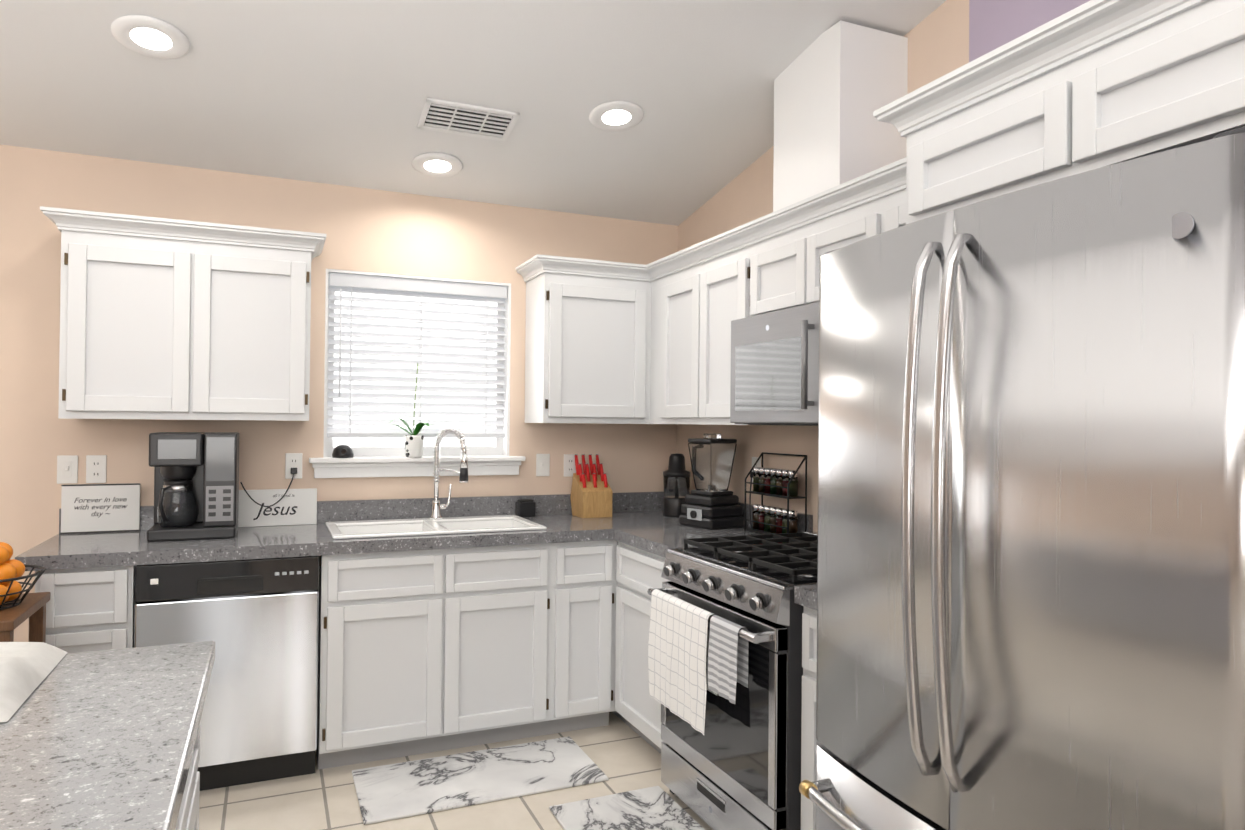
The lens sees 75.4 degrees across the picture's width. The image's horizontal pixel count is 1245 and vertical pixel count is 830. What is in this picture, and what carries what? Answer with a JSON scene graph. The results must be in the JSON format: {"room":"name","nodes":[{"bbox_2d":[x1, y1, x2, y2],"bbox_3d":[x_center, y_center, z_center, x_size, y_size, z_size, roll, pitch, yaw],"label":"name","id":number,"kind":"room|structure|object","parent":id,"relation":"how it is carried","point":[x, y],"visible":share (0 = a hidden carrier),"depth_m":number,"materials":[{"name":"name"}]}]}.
{"room":"kitchen","nodes":[
{"label":"kitchen","id":0,"kind":"room"},
{"bbox_2d":[0,144,677,641],"bbox_3d":[-2.104,-0.473,3.477,5.440,3.750,0.120,1,-1,-24],"label":"wall","id":1,"kind":"structure","parent":0,"point":[390,232],"depth_m":3.65,"materials":[{"name":"beige paint"}]},
{"bbox_2d":[57,455,77,483],"bbox_3d":[-2.288,0.221,3.319,0.072,0.116,0.014,1,-1,-24],"label":"light switch","id":2,"kind":"object","parent":1,"relation":"attached to","point":[67,469],"visible":1,"depth_m":3.32,"materials":[{"name":"white plastic"}]},
{"bbox_2d":[86,455,106,482],"bbox_3d":[-2.196,0.222,3.363,0.072,0.116,0.007,1,-1,-24],"label":"electrical outlet","id":3,"kind":"object","parent":1,"relation":"attached to","point":[96,468],"visible":1,"depth_m":3.36,"materials":[{"name":"white plastic"}]},
{"bbox_2d":[40,206,325,420],"bbox_3d":[-1.779,-0.378,3.351,0.999,0.787,0.363,1,-1,-24],"label":"upper cabinet","id":4,"kind":"object","parent":1,"relation":"attached to","point":[168,319],"visible":1,"depth_m":3.21,"materials":[{"name":"white wood"}]},
{"bbox_2d":[285,453,302,478],"bbox_3d":[-1.496,0.227,3.668,0.072,0.116,0.007,1,-1,-24],"label":"electrical outlet","id":5,"kind":"object","parent":1,"relation":"attached to","point":[293,460],"visible":0.77,"depth_m":3.67,"materials":[{"name":"white plastic"}]},
{"bbox_2d":[240,468,296,506],"bbox_3d":[-1.567,0.317,3.574,0.231,0.169,0.106,1,-1,-24],"label":"cord","id":6,"kind":"object","parent":5,"relation":"attached to","point":[293,471],"visible":0.98,"depth_m":3.57,"materials":[{"name":"black plastic"}]},
{"bbox_2d":[323,269,510,456],"bbox_3d":[-0.996,-0.228,3.956,0.984,0.999,0.110,1,-1,-24],"label":"window","id":7,"kind":"structure","parent":1,"relation":"in","point":[384,442],"depth_m":3.99,"materials":[{"name":"white"}]},
{"bbox_2d":[327,273,506,437],"bbox_3d":[-0.989,-0.279,3.940,0.848,0.768,0.071,1,-1,-24],"label":"window blinds","id":8,"kind":"object","parent":7,"relation":"attached to","point":[364,284],"visible":0.9,"depth_m":3.92,"materials":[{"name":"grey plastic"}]},
{"bbox_2d":[309,455,525,477],"bbox_3d":[-0.984,0.244,3.920,1.015,0.094,0.166,1,-1,-24],"label":"window sill","id":9,"kind":"structure","parent":1,"relation":"attached to","point":[370,466],"depth_m":3.84,"materials":[{"name":"white wood"}]},
{"bbox_2d":[332,445,353,457],"bbox_3d":[-1.297,0.162,3.738,0.096,0.060,0.095,1,-1,-24],"label":"gadget","id":10,"kind":"object","parent":9,"relation":"on","point":[342,451],"visible":1,"depth_m":3.71,"materials":[{"name":"black plastic"}]},
{"bbox_2d":[379,363,441,456],"bbox_3d":[-0.992,-0.029,3.849,0.338,0.450,0.108,1,-1,-24],"label":"orchid pot","id":11,"kind":"object","parent":9,"relation":"on","point":[414,443],"visible":0.98,"depth_m":3.82,"materials":[{"name":"white ceramic"}]},
{"bbox_2d":[536,454,549,475],"bbox_3d":[-0.407,0.252,4.140,0.072,0.116,0.014,1,-1,-24],"label":"light switch","id":12,"kind":"object","parent":1,"relation":"attached to","point":[542,464],"visible":1,"depth_m":4.14,"materials":[{"name":"white plastic"}]},
{"bbox_2d":[564,454,575,476],"bbox_3d":[-0.272,0.258,4.203,0.072,0.116,0.007,1,-1,-24],"label":"electrical outlet","id":13,"kind":"object","parent":1,"relation":"attached to","point":[569,466],"visible":0.92,"depth_m":4.20,"materials":[{"name":"white plastic"}]},
{"bbox_2d":[523,264,634,423],"bbox_3d":[-0.189,-0.332,4.065,0.527,0.737,0.327,1,-1,-24],"label":"upper cabinet","id":14,"kind":"object","parent":1,"relation":"attached to","point":[580,324],"depth_m":3.92,"materials":[{"name":"white wood"}]},
{"bbox_2d":[199,712,712,829],"bbox_3d":[-0.657,1.414,0.105,5.440,0.060,7.440,1,-1,-24],"label":"floor","id":15,"kind":"structure","parent":0,"point":[622,755],"depth_m":2.96,"materials":[{"name":"tile"}]},
{"bbox_2d":[0,592,50,642],"bbox_3d":[-2.087,0.993,2.437,0.495,0.800,0.435,1,-1,-24],"label":"table","id":16,"kind":"object","parent":15,"relation":"on","point":[32,607],"visible":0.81,"depth_m":2.57,"materials":[{"name":"brown wood"}]},
{"bbox_2d":[0,542,45,609],"bbox_3d":[-2.000,0.495,2.497,0.349,0.194,0.349,1,-1,-24],"label":"fruit basket","id":17,"kind":"object","parent":16,"relation":"on","point":[11,572],"visible":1,"depth_m":2.51,"materials":[{"name":"black"}]},
{"bbox_2d":[35,565,135,653],"bbox_3d":[-2.011,0.966,3.099,0.294,0.868,0.628,1,-1,-24],"label":"base cabinet","id":18,"kind":"object","parent":15,"relation":"on","point":[88,609],"depth_m":2.83,"materials":[{"name":"white wood"}]},
{"bbox_2d":[15,494,634,570],"bbox_3d":[-0.878,0.471,3.579,2.842,0.151,0.660,1,-1,-24],"label":"countertop","id":19,"kind":"structure","parent":18,"relation":"on","point":[554,511],"depth_m":3.29,"materials":[{"name":"grey stone"}]},
{"bbox_2d":[61,483,139,533],"bbox_3d":[-2.161,0.382,3.341,0.277,0.200,0.014,1,-1,-24],"label":"sign","id":20,"kind":"object","parent":19,"relation":"on","point":[93,508],"visible":1,"depth_m":3.33,"materials":[{"name":"white"}]},
{"bbox_2d":[147,432,238,541],"bbox_3d":[-1.739,0.277,3.283,0.308,0.417,0.290,1,-1,-24],"label":"coffee maker","id":21,"kind":"object","parent":19,"relation":"on","point":[196,485],"visible":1,"depth_m":3.20,"materials":[{"name":"black plastic"}]},
{"bbox_2d":[238,488,316,526],"bbox_3d":[-1.547,0.409,3.607,0.334,0.162,0.018,1,-1,-24],"label":"sign","id":22,"kind":"object","parent":19,"relation":"on","point":[295,507],"visible":0.88,"depth_m":3.60,"materials":[{"name":"white"}]},
{"bbox_2d":[325,515,545,538],"bbox_3d":[-0.842,0.581,3.602,0.890,0.194,0.500,1,-1,-24],"label":"sink","id":23,"kind":"object","parent":19,"relation":"in","point":[402,527],"visible":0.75,"depth_m":3.67,"materials":[{"name":"white ceramic"}]},
{"bbox_2d":[430,426,467,518],"bbox_3d":[-0.809,0.265,3.755,0.143,0.440,0.224,1,-1,-24],"label":"faucet","id":24,"kind":"object","parent":19,"relation":"on","point":[437,506],"visible":1,"depth_m":3.79,"materials":[{"name":"silver metal"}]},
{"bbox_2d":[515,499,535,516],"bbox_3d":[-0.487,0.462,4.043,0.090,0.085,0.063,1,-1,-24],"label":"sponge holder","id":25,"kind":"object","parent":19,"relation":"on","point":[525,507],"visible":0.92,"depth_m":4.02,"materials":[{"name":"black plastic"}]},
{"bbox_2d":[570,454,612,517],"bbox_3d":[-0.159,0.353,4.109,0.160,0.311,0.180,1,-1,-24],"label":"knife block","id":26,"kind":"object","parent":19,"relation":"on","point":[591,494],"visible":1,"depth_m":4.05,"materials":[{"name":"brown wood"}]},
{"bbox_2d":[180,745,199,829],"bbox_3d":[-1.258,0.947,0.630,1.528,0.872,1.658,1,-1,-24],"label":"kitchen island","id":27,"kind":"object","parent":15,"relation":"on","point":[190,821],"depth_m":1.53,"materials":[{"name":"wood"}]},
{"bbox_2d":[0,641,214,829],"bbox_3d":[-1.258,0.489,0.622,1.590,0.044,1.720,1,-1,-24],"label":"island countertop","id":28,"kind":"structure","parent":27,"relation":"on","point":[108,740],"depth_m":1.18,"materials":[{"name":"grey stone"}]},
{"bbox_2d":[0,642,67,721],"bbox_3d":[-1.237,0.443,1.344,0.445,0.058,0.406,1,-1,-24],"label":"cloth","id":29,"kind":"object","parent":28,"relation":"on","point":[26,668],"visible":1,"depth_m":1.41,"materials":[{"name":"fabric"}]},
{"bbox_2d":[134,556,318,790],"bbox_3d":[-1.585,0.973,3.277,0.620,0.864,0.627,1,-1,-24],"label":"dishwasher","id":30,"kind":"object","parent":15,"relation":"on","point":[256,620],"visible":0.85,"depth_m":3.03,"materials":[{"name":"silver metal"}]},
{"bbox_2d":[316,556,462,769],"bbox_3d":[-1.050,1.053,3.518,0.540,0.720,0.628,1,-1,-24],"label":"base cabinet","id":31,"kind":"object","parent":15,"relation":"on","point":[425,651],"depth_m":3.24,"materials":[{"name":"white wood"}]},
{"bbox_2d":[352,737,608,824],"bbox_3d":[-0.561,1.407,3.154,0.913,0.012,0.452,1,-1,-24],"label":"area rug","id":32,"kind":"object","parent":15,"relation":"on","point":[410,788],"visible":0.98,"depth_m":3.12,"materials":[{"name":"fabric"}]},
{"bbox_2d":[439,552,554,746],"bbox_3d":[-0.678,1.058,3.680,0.533,0.720,0.628,1,-1,-24],"label":"base cabinet","id":33,"kind":"object","parent":15,"relation":"on","point":[509,598],"depth_m":3.44,"materials":[{"name":"white wood"}]},
{"bbox_2d":[519,548,616,732],"bbox_3d":[-0.290,1.063,3.850,0.315,0.720,0.628,1,-1,-24],"label":"base cabinet","id":34,"kind":"object","parent":15,"relation":"on","point":[585,586],"depth_m":3.57,"materials":[{"name":"white wood"}]},
{"bbox_2d":[549,786,704,829],"bbox_3d":[0.120,1.407,2.561,0.440,0.012,0.920,1,-1,-24],"label":"area rug","id":35,"kind":"object","parent":15,"relation":"on","point":[654,808],"visible":0.98,"depth_m":2.85,"materials":[{"name":"fabric"}]},
{"bbox_2d":[612,541,669,753],"bbox_3d":[0.246,0.993,3.756,0.627,0.867,1.229,1,-1,-24],"label":"base cabinet","id":36,"kind":"object","parent":15,"relation":"on","point":[637,706],"visible":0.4,"depth_m":3.44,"materials":[{"name":"white wood"}]},
{"bbox_2d":[612,491,664,498],"bbox_3d":[0.126,0.484,4.017,0.652,0.151,0.420,1,-1,-24],"label":"backsplash","id":37,"kind":"structure","parent":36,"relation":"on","point":[625,495],"depth_m":4.34,"materials":[{"name":"grey stone"}]},
{"bbox_2d":[611,499,812,557],"bbox_3d":[0.372,0.481,3.453,0.652,0.151,0.570,1,-1,-24],"label":"countertop","id":38,"kind":"structure","parent":36,"relation":"on","point":[639,520],"depth_m":3.59,"materials":[{"name":"grey stone"}]},
{"bbox_2d":[663,453,690,516],"bbox_3d":[0.280,0.353,4.153,0.142,0.320,0.142,1,-1,-24],"label":"chopper","id":39,"kind":"object","parent":38,"relation":"on","point":[676,478],"visible":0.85,"depth_m":4.10,"materials":[{"name":"black plastic"}]},
{"bbox_2d":[679,434,743,529],"bbox_3d":[0.414,0.296,3.746,0.248,0.428,0.269,1,-1,-24],"label":"blender","id":40,"kind":"object","parent":38,"relation":"on","point":[711,501],"visible":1,"depth_m":3.68,"materials":[{"name":"black plastic"}]},
{"bbox_2d":[744,452,806,537],"bbox_3d":[0.652,0.336,3.453,0.096,0.348,0.331,1,-1,-24],"label":"spice rack","id":41,"kind":"object","parent":38,"relation":"on","point":[778,483],"visible":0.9,"depth_m":3.43,"materials":[{"name":"black metal"}]},
{"bbox_2d":[647,531,817,829],"bbox_3d":[0.579,0.943,2.813,0.755,0.956,0.756,1,-1,-24],"label":"range","id":42,"kind":"object","parent":15,"relation":"on","point":[736,765],"visible":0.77,"depth_m":2.54,"materials":[{"name":"grey metal"}]},
{"bbox_2d":[648,589,716,734],"bbox_3d":[0.198,0.825,2.759,0.050,0.384,0.415,1,-1,-24],"label":"hanging towel","id":43,"kind":"object","parent":42,"relation":"hanging from","point":[678,639],"visible":0.96,"depth_m":2.73,"materials":[{"name":"white fabric"}]},
{"bbox_2d":[708,615,747,703],"bbox_3d":[0.322,0.746,2.481,0.047,0.228,0.165,1,-1,-24],"label":"towel","id":44,"kind":"object","parent":42,"relation":"hanging from","point":[728,660],"visible":1,"depth_m":2.46,"materials":[{"name":"grey fabric"}]},
{"bbox_2d":[801,606,817,829],"bbox_3d":[0.879,0.986,2.307,0.627,0.867,0.399,1,-1,-24],"label":"base cabinet","id":45,"kind":"object","parent":15,"relation":"on","point":[809,740],"visible":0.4,"depth_m":2.32,"materials":[{"name":"white wood"}]},
{"bbox_2d":[794,584,816,609],"bbox_3d":[0.878,0.476,2.310,0.639,0.151,0.400,1,-1,-24],"label":"countertop","id":46,"kind":"structure","parent":45,"relation":"on","point":[805,595],"depth_m":2.32,"materials":[{"name":"grey stone"}]},
{"bbox_2d":[799,126,1244,829],"bbox_3d":[0.966,0.515,1.615,0.979,1.798,0.922,1,-1,-24],"label":"fridge","id":47,"kind":"object","parent":15,"relation":"on","point":[1031,526],"visible":1,"depth_m":1.29,"materials":[{"name":"grey metal"}]},
{"bbox_2d":[0,0,945,225],"bbox_3d":[-0.627,-1.765,0.134,5.440,1.365,7.440,1,-1,-24],"label":"ceiling","id":48,"kind":"structure","parent":0,"point":[336,92],"depth_m":3.00,"materials":[{"name":"white paint"}]},
{"bbox_2d":[111,15,189,58],"bbox_3d":[-1.547,-1.238,2.644,0.226,0.015,0.226,1,-10,-24],"label":"recessed light","id":49,"kind":"object","parent":48,"relation":"in","point":[150,36],"visible":1,"depth_m":2.63,"materials":[{"name":"white plastic"}]},
{"bbox_2d":[412,152,462,176],"bbox_3d":[-0.829,-1.121,3.611,0.226,0.015,0.226,1,-10,-24],"label":"recessed light","id":50,"kind":"object","parent":48,"relation":"in","point":[435,164],"visible":1,"depth_m":3.60,"materials":[{"name":"white plastic"}]},
{"bbox_2d":[417,97,519,140],"bbox_3d":[-0.624,-1.194,3.258,0.370,0.010,0.225,1,-10,-24],"label":"ceiling vent","id":51,"kind":"object","parent":48,"relation":"in","point":[439,115],"visible":1,"depth_m":3.25,"materials":[{"name":"white metal"}]},
{"bbox_2d":[589,101,643,130],"bbox_3d":[-0.025,-1.220,3.291,0.226,0.015,0.226,1,-10,-24],"label":"recessed light","id":52,"kind":"object","parent":48,"relation":"in","point":[616,115],"visible":1,"depth_m":3.28,"materials":[{"name":"white plastic"}]},
{"bbox_2d":[676,0,1089,531],"bbox_3d":[1.822,-0.458,1.132,0.120,3.750,7.320,1,-1,-24],"label":"wall","id":53,"kind":"structure","parent":0,"point":[946,37],"depth_m":3.40,"materials":[{"name":"beige paint"}]},
{"bbox_2d":[631,248,706,424],"bbox_3d":[0.358,-0.329,3.821,0.402,0.737,0.598,1,-1,-24],"label":"upper cabinet","id":54,"kind":"object","parent":53,"relation":"attached to","point":[671,294],"depth_m":3.83,"materials":[{"name":"white wood"}]},
{"bbox_2d":[703,236,747,424],"bbox_3d":[0.551,-0.330,3.474,0.326,0.737,0.457,1,-1,-24],"label":"upper cabinet","id":55,"kind":"object","parent":53,"relation":"attached to","point":[726,263],"depth_m":3.40,"materials":[{"name":"white wood"}]},
{"bbox_2d":[752,457,760,481],"bbox_3d":[0.616,0.248,3.713,0.007,0.116,0.072,1,-1,-24],"label":"electrical outlet","id":56,"kind":"object","parent":53,"relation":"attached to","point":[754,460],"visible":0.31,"depth_m":3.71,"materials":[{"name":"white plastic"}]},
{"bbox_2d":[749,471,752,526],"bbox_3d":[0.596,0.381,3.688,0.044,0.251,0.056,1,-1,-24],"label":"cord","id":57,"kind":"object","parent":56,"relation":"attached to","point":[751,474],"visible":0.62,"depth_m":3.69,"materials":[{"name":"black plastic"}]},
{"bbox_2d":[747,216,790,316],"bbox_3d":[0.732,-0.538,3.066,0.326,0.325,0.437,1,-1,-24],"label":"upper cabinet","id":58,"kind":"object","parent":53,"relation":"attached to","point":[768,249],"depth_m":3.07,"materials":[{"name":"white wood"}]},
{"bbox_2d":[791,188,870,307],"bbox_3d":[0.863,-0.540,2.767,0.326,0.325,0.439,1,-1,-24],"label":"upper cabinet","id":59,"kind":"object","parent":53,"relation":"attached to","point":[846,221],"depth_m":2.79,"materials":[{"name":"white wood"}]},
{"bbox_2d":[730,302,818,425],"bbox_3d":[0.738,-0.169,2.888,0.447,0.409,0.754,1,-1,-24],"label":"microwave","id":60,"kind":"object","parent":59,"relation":"attached to","point":[774,367],"visible":0.46,"depth_m":2.87,"materials":[{"name":"grey"}]},
{"bbox_2d":[773,20,907,211],"bbox_3d":[0.796,-1.023,2.981,0.295,0.643,0.395,1,-1,-24],"label":"chase","id":61,"kind":"structure","parent":53,"relation":"attached to","point":[836,85],"depth_m":2.82,"materials":[{"name":"white paint"}]},
{"bbox_2d":[871,56,1030,236],"bbox_3d":[1.065,-0.586,1.905,0.646,0.245,0.586,1,-1,-24],"label":"upper cabinet","id":62,"kind":"object","parent":53,"relation":"attached to","point":[972,144],"depth_m":1.81,"materials":[{"name":"white wood"}]},
{"bbox_2d":[1031,0,1244,186],"bbox_3d":[1.243,-0.588,1.496,0.646,0.245,0.529,1,-1,-24],"label":"upper cabinet","id":63,"kind":"object","parent":53,"relation":"attached to","point":[1091,84],"depth_m":1.44,"materials":[{"name":"white wood"}]}
]}

